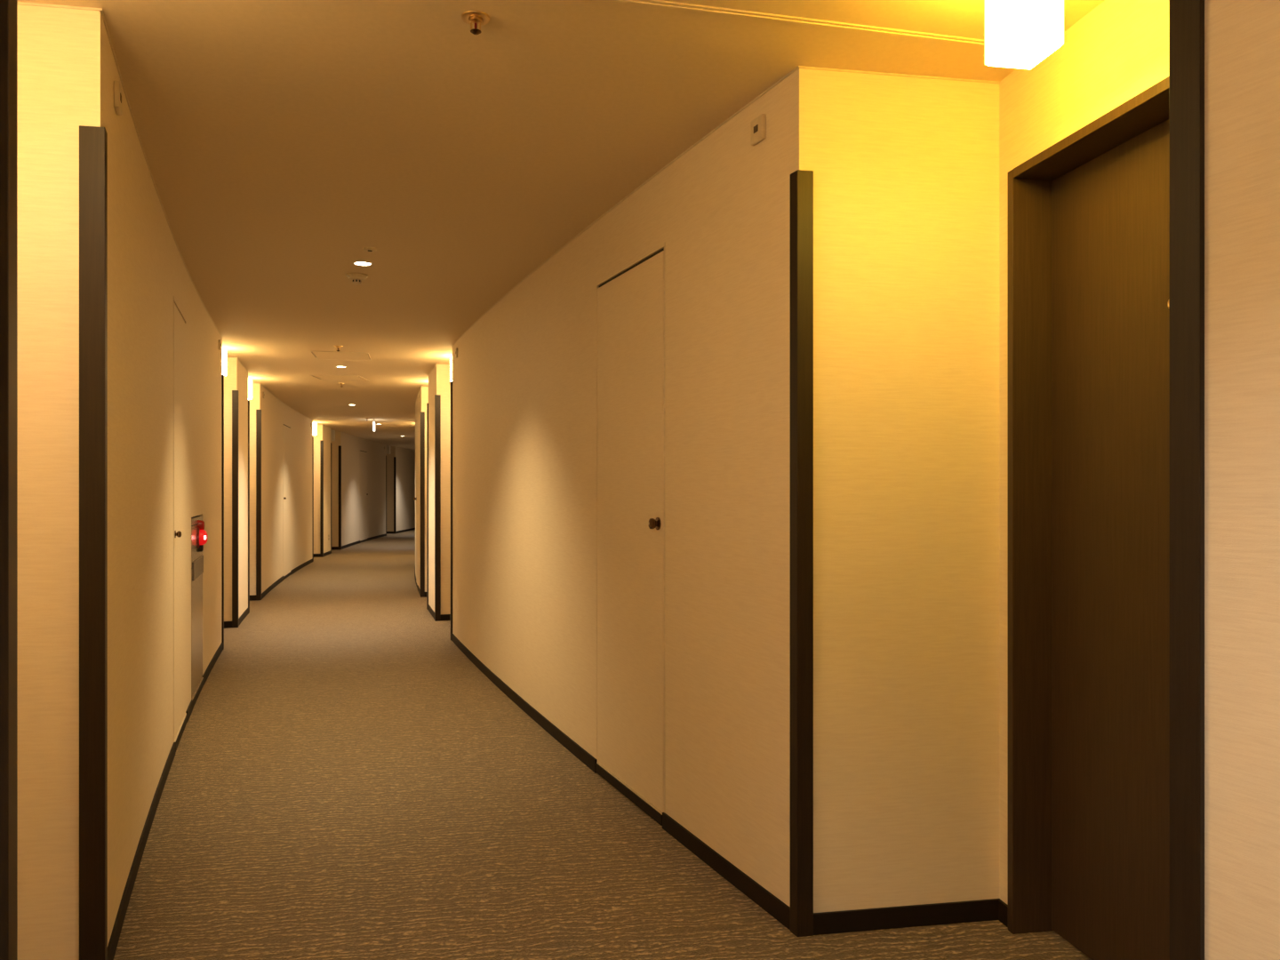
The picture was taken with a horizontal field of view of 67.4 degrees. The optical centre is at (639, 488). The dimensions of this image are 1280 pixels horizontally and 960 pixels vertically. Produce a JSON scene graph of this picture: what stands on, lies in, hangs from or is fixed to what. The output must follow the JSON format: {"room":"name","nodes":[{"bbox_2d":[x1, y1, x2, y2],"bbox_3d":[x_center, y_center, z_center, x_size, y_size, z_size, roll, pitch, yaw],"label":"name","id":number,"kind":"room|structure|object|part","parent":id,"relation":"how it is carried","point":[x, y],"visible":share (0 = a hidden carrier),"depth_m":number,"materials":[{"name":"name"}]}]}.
{"room":"hotel corridor","nodes":[
{"label":"hotel corridor","id":0,"kind":"room"},
{"bbox_2d":[17,4,222,959],"bbox_3d":[-2.547,0.033,4.761,0.599,2.400,5.412,0,0,-21],"label":"wall","id":1,"kind":"structure","parent":0,"point":[68,71],"depth_m":2.33,"materials":[{"name":"beige paint"}]},
{"bbox_2d":[79,125,107,959],"bbox_3d":[-1.329,0.178,2.342,0.059,2.110,0.044,0,0,-10],"label":"guard","id":2,"kind":"object","parent":1,"relation":"attached to","point":[92,140],"visible":1,"depth_m":2.32,"materials":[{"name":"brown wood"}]},
{"bbox_2d":[113,80,121,115],"bbox_3d":[-1.422,-1.064,2.615,0.016,0.072,0.070,0,0,-23],"label":"plate","id":3,"kind":"object","parent":1,"relation":"attached to","point":[117,91],"visible":1,"depth_m":2.58,"materials":[{"name":"beige plastic"}]},
{"bbox_2d":[17,1,222,336],"bbox_3d":[-2.545,-1.165,4.762,0.604,0.005,5.421,0,0,-21],"label":"trim","id":4,"kind":"structure","parent":1,"relation":"attached to","point":[19,3],"depth_m":2.70,"materials":[{"name":"beige paint"}]},
{"bbox_2d":[107,742,175,959],"bbox_3d":[-1.793,1.204,3.383,0.610,0.058,2.246,0,0,-10],"label":"baseboard","id":5,"kind":"structure","parent":1,"relation":"attached to","point":[112,946],"depth_m":3.08,"materials":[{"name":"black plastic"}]},
{"bbox_2d":[173,296,187,751],"bbox_3d":[-2.284,0.167,4.754,0.073,2.121,0.661,0,0,-21],"label":"door","id":6,"kind":"structure","parent":1,"relation":"in","point":[180,715],"depth_m":4.70,"materials":[{"name":"beige paper"}]},
{"bbox_3d":[-2.170,0.213,4.509,0.028,0.036,0.036,0,0,-21],"label":"knob","id":7,"kind":"part","parent":6,"relation":"part of","materials":[{"name":"brown metal"}]},
{"bbox_3d":[-2.298,1.185,4.754,0.044,0.007,0.635,0,0,-21],"label":"rail","id":8,"kind":"part","parent":6,"relation":"part of","materials":[{"name":"beige paint"}]},
{"bbox_2d":[185,699,192,721],"bbox_3d":[-2.443,1.204,5.206,0.008,0.058,0.298,0,0,-20],"label":"baseboard","id":9,"kind":"structure","parent":1,"relation":"attached to","point":[189,709],"depth_m":5.18,"materials":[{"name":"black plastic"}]},
{"bbox_2d":[191,515,207,708],"bbox_3d":[-2.619,0.698,5.689,0.100,1.063,0.722,0,0,-20],"label":"cabinet","id":10,"kind":"object","parent":1,"relation":"attached to","point":[199,537],"visible":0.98,"depth_m":5.65,"materials":[{"name":"metal"}]},
{"bbox_3d":[-2.628,0.187,5.686,0.014,0.036,0.718,0,0,-20],"label":"panel","id":11,"kind":"part","parent":10,"relation":"part of","materials":[{"name":"metal"}]},
{"bbox_3d":[-2.628,0.813,5.686,0.014,0.730,0.718,0,0,-20],"label":"hose door","id":12,"kind":"part","parent":10,"relation":"part of","materials":[{"name":"metal"}]},
{"bbox_3d":[-2.628,0.327,5.686,0.014,0.231,0.718,0,0,-20],"label":"alarm panel","id":13,"kind":"part","parent":10,"relation":"part of","materials":[{"name":"metal"}]},
{"bbox_3d":[-2.625,1.183,5.687,0.016,0.008,0.718,0,0,-20],"label":"rail","id":14,"kind":"part","parent":10,"relation":"part of","materials":[{"name":"silver metal"}]},
{"bbox_2d":[202,642,223,685],"bbox_3d":[-3.057,1.204,6.798,0.559,0.058,1.562,0,0,-42],"label":"baseboard","id":15,"kind":"structure","parent":1,"relation":"attached to","point":[220,650],"depth_m":6.62,"materials":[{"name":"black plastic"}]},
{"bbox_2d":[218,339,221,350],"bbox_3d":[-3.119,-1.067,7.125,0.016,0.072,0.070,0,0,-19],"label":"plate","id":16,"kind":"object","parent":1,"relation":"attached to","point":[220,341],"visible":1,"depth_m":7.09,"materials":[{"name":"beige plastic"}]},
{"bbox_2d":[221,374,223,649],"bbox_3d":[-3.219,0.178,7.361,0.049,2.110,0.042,0,0,-18],"label":"guard","id":17,"kind":"object","parent":1,"relation":"attached to","point":[222,375],"visible":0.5,"depth_m":7.35,"materials":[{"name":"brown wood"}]},
{"bbox_2d":[224,358,247,621],"bbox_3d":[-4.029,0.033,8.957,0.600,2.400,1.071,0,0,-17],"label":"wall","id":18,"kind":"structure","parent":0,"point":[236,377],"depth_m":8.70,"materials":[{"name":"beige paint"}]},
{"bbox_2d":[232,390,238,627],"bbox_3d":[-3.603,0.178,8.547,0.049,2.110,0.042,0,0,-18],"label":"guard","id":19,"kind":"object","parent":18,"relation":"attached to","point":[235,393],"visible":1,"depth_m":8.53,"materials":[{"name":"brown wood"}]},
{"bbox_2d":[224,607,248,628],"bbox_3d":[-4.025,1.204,8.958,0.608,0.058,1.087,0,0,-17],"label":"baseboard","id":20,"kind":"structure","parent":18,"relation":"attached to","point":[227,624],"depth_m":8.72,"materials":[{"name":"black plastic"}]},
{"bbox_2d":[248,400,249,613],"bbox_3d":[-3.906,0.178,9.536,0.049,2.110,0.042,0,0,-16],"label":"guard","id":21,"kind":"object","parent":18,"relation":"attached to","point":[248,401],"visible":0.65,"depth_m":9.53,"materials":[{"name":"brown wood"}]},
{"bbox_2d":[248,384,312,595],"bbox_3d":[-5.163,0.033,13.363,0.599,2.400,5.815,0,0,-13],"label":"wall","id":22,"kind":"structure","parent":0,"point":[275,412],"depth_m":12.32,"materials":[{"name":"beige paint"}]},
{"bbox_2d":[256,409,261,599],"bbox_3d":[-4.223,0.178,10.636,0.049,2.110,0.042,0,0,-16],"label":"guard","id":23,"kind":"object","parent":22,"relation":"attached to","point":[258,412],"visible":1,"depth_m":10.62,"materials":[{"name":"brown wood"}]},
{"bbox_2d":[249,576,283,600],"bbox_3d":[-4.511,1.204,11.718,0.624,0.058,2.522,0,0,0],"label":"baseboard","id":24,"kind":"structure","parent":22,"relation":"attached to","point":[269,588],"depth_m":11.44,"materials":[{"name":"black plastic"}]},
{"bbox_2d":[252,383,312,420],"bbox_3d":[-5.161,-1.165,13.363,0.603,0.005,5.823,0,0,-13],"label":"trim","id":25,"kind":"structure","parent":22,"relation":"attached to","point":[252,383],"depth_m":12.33,"materials":[{"name":"beige paint"}]},
{"bbox_2d":[282,423,291,579],"bbox_3d":[-4.925,0.167,13.383,0.072,2.121,0.859,0,0,-13],"label":"door","id":26,"kind":"structure","parent":22,"relation":"in","point":[286,430],"depth_m":13.33,"materials":[{"name":"beige paint"}]},
{"bbox_2d":[291,558,312,574],"bbox_3d":[-5.307,1.204,15.092,0.589,0.058,2.580,0,0,-25],"label":"baseboard","id":27,"kind":"structure","parent":22,"relation":"attached to","point":[310,561],"depth_m":14.93,"materials":[{"name":"black plastic"}]},
{"bbox_2d":[312,437,313,561],"bbox_3d":[-5.544,0.178,16.221,0.049,2.110,0.042,0,0,-10],"label":"guard","id":28,"kind":"object","parent":22,"relation":"attached to","point":[313,437],"visible":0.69,"depth_m":16.22,"materials":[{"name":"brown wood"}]},
{"bbox_2d":[312,424,330,553],"bbox_3d":[-6.127,0.033,17.833,0.600,2.400,1.044,0,0,-10],"label":"wall","id":29,"kind":"structure","parent":0,"point":[323,432],"depth_m":17.54,"materials":[{"name":"beige paint"}]},
{"bbox_2d":[320,440,323,557],"bbox_3d":[-5.760,0.178,17.384,0.049,2.110,0.042,0,0,-10],"label":"guard","id":30,"kind":"object","parent":29,"relation":"attached to","point":[321,441],"visible":1,"depth_m":17.36,"materials":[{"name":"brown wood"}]},
{"bbox_2d":[313,550,331,557],"bbox_3d":[-6.123,1.204,17.834,0.608,0.058,1.060,0,0,-10],"label":"baseboard","id":31,"kind":"structure","parent":29,"relation":"attached to","point":[330,551],"depth_m":17.50,"materials":[{"name":"black plastic"}]},
{"bbox_2d":[330,442,331,550],"bbox_3d":[-5.928,0.178,18.378,0.049,2.110,0.042,0,0,-9],"label":"guard","id":32,"kind":"object","parent":29,"relation":"attached to","point":[331,443],"visible":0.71,"depth_m":18.36,"materials":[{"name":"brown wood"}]},
{"bbox_2d":[330,432,386,546],"bbox_3d":[-6.684,0.033,22.371,0.599,2.400,5.866,0,0,-6],"label":"wall","id":33,"kind":"structure","parent":0,"point":[351,446],"depth_m":21.21,"materials":[{"name":"beige paint"}]},
{"bbox_2d":[338,445,341,549],"bbox_3d":[-6.103,0.178,19.521,0.049,2.110,0.042,0,0,-9],"label":"guard","id":34,"kind":"object","parent":33,"relation":"attached to","point":[340,446],"visible":1,"depth_m":19.50,"materials":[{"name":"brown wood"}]},
{"bbox_2d":[331,540,359,549],"bbox_3d":[-6.381,1.204,20.662,0.602,0.058,2.494,0,0,0],"label":"baseboard","id":35,"kind":"structure","parent":33,"relation":"attached to","point":[358,541],"depth_m":20.28,"materials":[{"name":"black plastic"}]},
{"bbox_2d":[360,450,367,542],"bbox_3d":[-6.447,0.167,22.366,0.072,2.121,0.924,0,0,-6],"label":"door","id":36,"kind":"structure","parent":33,"relation":"in","point":[364,493],"depth_m":22.31,"materials":[{"name":"beige wood"}]},
{"bbox_2d":[367,533,386,540],"bbox_3d":[-6.606,1.204,24.131,0.589,0.058,2.578,0,0,-18],"label":"baseboard","id":37,"kind":"structure","parent":33,"relation":"attached to","point":[385,534],"depth_m":23.97,"materials":[{"name":"black plastic"}]},
{"bbox_2d":[385,456,386,533],"bbox_3d":[-6.695,0.178,25.281,0.051,2.110,0.042,0,0,0],"label":"guard","id":38,"kind":"object","parent":33,"relation":"attached to","point":[386,456],"visible":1,"depth_m":25.26,"materials":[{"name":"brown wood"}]},
{"bbox_2d":[386,447,415,531],"bbox_3d":[-6.997,0.033,30.787,0.798,2.400,8.694,0,0,0],"label":"wall","id":39,"kind":"structure","parent":0,"point":[405,458],"depth_m":27.37,"materials":[{"name":"beige paint"}]},
{"bbox_2d":[393,456,396,533],"bbox_3d":[-6.758,0.178,26.480,0.049,2.110,0.044,0,0,0],"label":"guard","id":40,"kind":"object","parent":39,"relation":"attached to","point":[395,458],"visible":1,"depth_m":26.46,"materials":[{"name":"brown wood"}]},
{"bbox_2d":[386,528,415,533],"bbox_3d":[-6.671,1.204,30.726,0.603,0.058,8.672,0,0,5],"label":"baseboard","id":41,"kind":"structure","parent":39,"relation":"attached to","point":[411,529],"depth_m":27.33,"materials":[{"name":"black plastic"}]},
{"bbox_2d":[415,386,428,591],"bbox_3d":[-2.899,0.033,13.816,0.660,2.400,5.772,0,0,-13],"label":"wall","id":42,"kind":"structure","parent":0,"point":[421,405],"depth_m":11.25,"materials":[{"name":"beige paint"}]},
{"bbox_2d":[413,417,418,588],"bbox_3d":[-2.798,0.167,12.069,0.082,2.121,0.761,0,0,-15],"label":"door","id":43,"kind":"structure","parent":42,"relation":"in","point":[417,421],"depth_m":12.03,"materials":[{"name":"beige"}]},
{"bbox_2d":[417,584,426,597],"bbox_3d":[-2.318,1.204,11.401,0.608,0.058,0.790,0,0,-16],"label":"baseboard","id":44,"kind":"structure","parent":42,"relation":"attached to","point":[419,589],"depth_m":11.08,"materials":[{"name":"black plastic"}]},
{"bbox_2d":[420,411,424,597],"bbox_3d":[-2.484,0.178,10.959,0.049,2.110,0.042,0,0,-16],"label":"guard","id":45,"kind":"object","parent":42,"relation":"attached to","point":[422,413],"visible":1,"depth_m":10.94,"materials":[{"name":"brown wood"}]},
{"bbox_2d":[428,364,450,614],"bbox_3d":[-1.750,0.033,9.492,0.602,2.400,0.911,0,0,-17],"label":"wall","id":46,"kind":"structure","parent":0,"point":[439,383],"depth_m":9.00,"materials":[{"name":"beige paint"}]},
{"bbox_2d":[426,402,428,608],"bbox_3d":[-2.155,0.178,9.834,0.049,2.110,0.042,0,0,-17],"label":"guard","id":47,"kind":"object","parent":46,"relation":"attached to","point":[428,403],"visible":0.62,"depth_m":9.83,"materials":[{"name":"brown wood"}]},
{"bbox_2d":[434,394,440,621],"bbox_3d":[-1.893,0.178,8.981,0.049,2.110,0.042,0,0,-18],"label":"guard","id":48,"kind":"object","parent":46,"relation":"attached to","point":[437,397],"visible":1,"depth_m":8.96,"materials":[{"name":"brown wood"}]},
{"bbox_2d":[427,603,450,620],"bbox_3d":[-1.754,1.204,9.491,0.610,0.058,0.927,0,0,-17],"label":"baseboard","id":49,"kind":"structure","parent":46,"relation":"attached to","point":[444,617],"depth_m":9.00,"materials":[{"name":"black plastic"}]},
{"bbox_2d":[17,0,1104,450],"bbox_3d":[-2.908,-1.217,15.107,6.891,0.100,41.766,0,0,-12],"label":"ceiling","id":50,"kind":"structure","parent":0,"point":[283,140],"depth_m":3.11,"materials":[{"name":"white paint"}]},
{"bbox_2d":[222,346,226,375],"bbox_3d":[-3.480,-1.056,7.931,0.115,0.222,0.125,0,0,-18],"label":"ceiling lamp","id":51,"kind":"object","parent":50,"relation":"hanging from","point":[224,350],"visible":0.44,"depth_m":7.89,"materials":[{"name":"white"}]},
{"bbox_2d":[248,376,252,399],"bbox_3d":[-4.134,-1.056,10.066,0.115,0.222,0.125,0,0,-16],"label":"ceiling lamp","id":52,"kind":"object","parent":50,"relation":"hanging from","point":[250,380],"visible":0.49,"depth_m":10.02,"materials":[{"name":"white"}]},
{"bbox_2d":[312,422,316,434],"bbox_3d":[-5.723,-1.056,16.789,0.115,0.222,0.125,0,0,-10],"label":"ceiling lamp","id":53,"kind":"object","parent":50,"relation":"hanging from","point":[314,423],"visible":0.49,"depth_m":16.74,"materials":[{"name":"white"}]},
{"bbox_2d":[330,429,335,440],"bbox_3d":[-6.087,-1.056,18.938,0.115,0.222,0.125,0,0,-9],"label":"ceiling lamp","id":54,"kind":"object","parent":50,"relation":"hanging from","point":[332,432],"visible":0.59,"depth_m":18.88,"materials":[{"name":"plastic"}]},
{"bbox_2d":[311,375,367,380],"bbox_3d":[-3.147,-1.164,10.090,0.482,0.006,0.487,0,0,-2],"label":"ceiling hatch","id":55,"kind":"object","parent":50,"relation":"attached to","point":[321,377],"visible":1,"depth_m":10.03,"materials":[{"name":"beige paint"}]},
{"bbox_2d":[310,351,371,360],"bbox_3d":[-2.613,-1.164,8.423,0.474,0.006,0.530,0,0,-13],"label":"ceiling hatch","id":56,"kind":"object","parent":50,"relation":"attached to","point":[321,355],"visible":1,"depth_m":8.42,"materials":[{"name":"beige paint"}]},
{"bbox_2d":[345,272,367,284],"bbox_3d":[-1.545,-1.142,5.236,0.116,0.050,0.116,0,0,0],"label":"smoke detector","id":57,"kind":"object","parent":50,"relation":"attached to","point":[356,278],"visible":1,"depth_m":5.21,"materials":[{"name":"beige plastic"}]},
{"bbox_2d":[352,260,373,265],"bbox_3d":[-1.433,-1.165,4.962,0.104,0.005,0.104,0,0,0],"label":"recessed light","id":58,"kind":"object","parent":50,"relation":"in","point":[357,262],"visible":1,"depth_m":4.96,"materials":[{"name":"white"}]},
{"bbox_2d":[363,247,376,252],"bbox_3d":[-1.311,-1.159,4.659,0.062,0.015,0.062,0,0,-17],"label":"ceiling sensor","id":59,"kind":"object","parent":50,"relation":"attached to","point":[365,249],"visible":1,"depth_m":4.64,"materials":[{"name":"beige plastic"}]},
{"bbox_2d":[372,419,375,431],"bbox_3d":[-4.489,-1.075,16.200,0.036,0.185,0.320,0,0,-14],"label":"hanging sign","id":60,"kind":"object","parent":50,"relation":"hanging from","point":[373,422],"visible":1,"depth_m":16.04,"materials":[{"name":"white"}]},
{"bbox_2d":[386,445,390,454],"bbox_3d":[-6.799,-1.056,25.876,0.115,0.222,0.125,0,0,-3],"label":"ceiling lamp","id":61,"kind":"object","parent":50,"relation":"hanging from","point":[388,446],"visible":0.61,"depth_m":25.81,"materials":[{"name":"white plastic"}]},
{"bbox_2d":[449,356,452,381],"bbox_3d":[-1.604,-1.056,8.441,0.115,0.222,0.125,0,0,-18],"label":"ceiling lamp","id":62,"kind":"object","parent":50,"relation":"hanging from","point":[451,358],"visible":0.24,"depth_m":8.41,"materials":[{"name":"white"}]},
{"bbox_2d":[461,9,489,34],"bbox_3d":[-0.406,-1.147,2.376,0.071,0.041,0.071,0,0,-11],"label":"sprinkler head","id":63,"kind":"object","parent":50,"relation":"attached to","point":[475,18],"visible":1,"depth_m":2.37},
{"bbox_2d":[591,0,984,47],"bbox_3d":[-0.210,-1.163,2.247,2.620,0.007,0.032,0,0,-13],"label":"trim","id":64,"kind":"structure","parent":50,"relation":"attached to","point":[652,4],"depth_m":2.39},
{"bbox_2d":[984,0,1063,69],"bbox_3d":[0.838,-1.056,2.098,0.115,0.222,0.125,0,0,-10],"label":"ceiling lamp","id":65,"kind":"object","parent":50,"relation":"hanging from","point":[1020,34],"visible":1,"depth_m":2.05,"materials":[{"name":"white plastic"}]},
{"bbox_2d":[987,40,1060,69],"bbox_3d":[0.838,-0.947,2.098,0.104,0.004,0.114,0,0,-10],"label":"diffuser","id":66,"kind":"object","parent":65,"relation":"attached to","point":[1016,54],"depth_m":2.09,"materials":[{"name":"white"}]},
{"bbox_2d":[113,529,1091,959],"bbox_3d":[-2.908,1.273,15.107,6.891,0.080,41.766,0,0,-12],"label":"floor","id":67,"kind":"structure","parent":0,"point":[343,782],"depth_m":3.41,"materials":[{"name":"brown carpet"}]},
{"bbox_2d":[452,68,999,912],"bbox_3d":[-0.276,0.033,5.288,0.650,2.400,5.664,0,0,-21],"label":"wall","id":68,"kind":"structure","parent":0,"point":[906,169],"depth_m":2.75,"materials":[{"name":"beige paint"}]},
{"bbox_2d":[450,381,452,639],"bbox_3d":[-1.520,0.178,7.835,0.049,2.110,0.042,0,0,-18],"label":"guard","id":69,"kind":"object","parent":68,"relation":"attached to","point":[451,381],"visible":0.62,"depth_m":7.81,"materials":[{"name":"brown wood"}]},
{"bbox_2d":[455,347,457,358],"bbox_3d":[-1.442,-1.067,7.541,0.016,0.072,0.070,0,0,-19],"label":"plate","id":70,"kind":"object","parent":68,"relation":"attached to","point":[456,349],"visible":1,"depth_m":7.51,"materials":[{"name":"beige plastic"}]},
{"bbox_2d":[451,632,596,773],"bbox_3d":[-0.650,1.204,6.076,0.608,0.058,3.917,0,0,-18],"label":"baseboard","id":71,"kind":"structure","parent":68,"relation":"attached to","point":[562,738],"depth_m":5.11,"materials":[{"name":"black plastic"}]},
{"bbox_2d":[595,242,664,825],"bbox_3d":[-0.047,0.167,3.825,0.082,2.121,0.741,0,0,-22],"label":"door","id":72,"kind":"structure","parent":68,"relation":"in","point":[631,304],"depth_m":3.79,"materials":[{"name":"beige paint"}]},
{"bbox_3d":[-0.033,1.185,3.836,0.044,0.007,0.715,0,0,-22],"label":"rail","id":73,"kind":"part","parent":72,"relation":"part of","materials":[{"name":"beige paint"}]},
{"bbox_3d":[0.050,0.128,3.530,0.037,0.048,0.048,0,0,-22],"label":"knob","id":74,"kind":"part","parent":72,"relation":"part of","materials":[{"name":"brown metal"}]},
{"bbox_2d":[451,65,999,346],"bbox_3d":[-0.278,-1.165,5.287,0.655,0.005,5.672,0,0,-21],"label":"trim","id":75,"kind":"structure","parent":68,"relation":"attached to","point":[798,67],"depth_m":2.87,"materials":[{"name":"beige paint"}]},
{"bbox_2d":[750,113,765,145],"bbox_3d":[0.349,-1.064,2.845,0.016,0.072,0.070,0,0,-23],"label":"plate","id":76,"kind":"object","parent":68,"relation":"attached to","point":[757,125],"visible":1,"depth_m":2.83,"materials":[{"name":"beige plastic"}]},
{"bbox_2d":[789,169,813,936],"bbox_3d":[0.448,0.178,2.659,0.060,2.110,0.040,0,0,0],"label":"guard","id":77,"kind":"object","parent":68,"relation":"attached to","point":[801,182],"visible":1,"depth_m":2.64,"materials":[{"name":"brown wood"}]},
{"bbox_2d":[662,812,999,935],"bbox_3d":[0.420,1.204,2.943,1.207,0.058,0.454,0,0,38],"label":"baseboard","id":78,"kind":"structure","parent":68,"relation":"attached to","point":[970,911],"depth_m":2.72,"materials":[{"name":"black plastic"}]},
{"bbox_2d":[999,0,1168,903],"bbox_3d":[1.254,0.033,2.225,0.260,2.400,1.359,0,0,-10],"label":"wall","id":79,"kind":"structure","parent":0,"point":[1118,51],"depth_m":2.48,"materials":[{"name":"beige paint"}]},
{"bbox_2d":[997,898,1007,927],"bbox_3d":[1.033,1.204,2.721,0.008,0.058,0.067,0,0,-10],"label":"baseboard","id":80,"kind":"structure","parent":79,"relation":"attached to","point":[1002,906],"depth_m":2.72,"materials":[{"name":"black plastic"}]},
{"bbox_2d":[1007,76,1168,959],"bbox_3d":[1.199,0.173,2.205,0.176,2.119,1.002,0,0,-10],"label":"door","id":81,"kind":"structure","parent":79,"relation":"in","point":[1088,213],"depth_m":2.51,"materials":[{"name":"brown wood"}]},
{"bbox_3d":[1.199,-0.873,2.205,0.176,0.026,0.946,0,0,-10],"label":"head frame","id":82,"kind":"part","parent":81,"relation":"part of","materials":[{"name":"brown wood"}]},
{"bbox_2d":[1204,0,1279,959],"bbox_3d":[1.383,0.033,1.244,0.600,2.400,1.050,0,0,-25],"label":"wall","id":83,"kind":"structure","parent":0,"point":[1242,37],"depth_m":1.51,"materials":[{"name":"beige paint"}]},
{"bbox_2d":[1168,0,1204,959],"bbox_3d":[0.919,0.178,1.591,0.050,2.110,0.055,0,0,-24],"label":"guard","id":84,"kind":"object","parent":83,"relation":"attached to","point":[1186,17],"visible":1,"depth_m":1.58,"materials":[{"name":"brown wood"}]},
{"bbox_3d":[-1.090,0.033,0.734,1.269,2.400,1.212,0,0,0],"label":"wall","id":85,"kind":"structure","parent":0,"visible":0},
{"bbox_2d":[0,0,17,959],"bbox_3d":[-0.884,0.178,1.331,0.092,2.110,0.044,0,0,33],"label":"guard","id":86,"kind":"object","parent":85,"relation":"attached to","point":[8,8],"visible":1,"depth_m":1.30,"materials":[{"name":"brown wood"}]}
]}

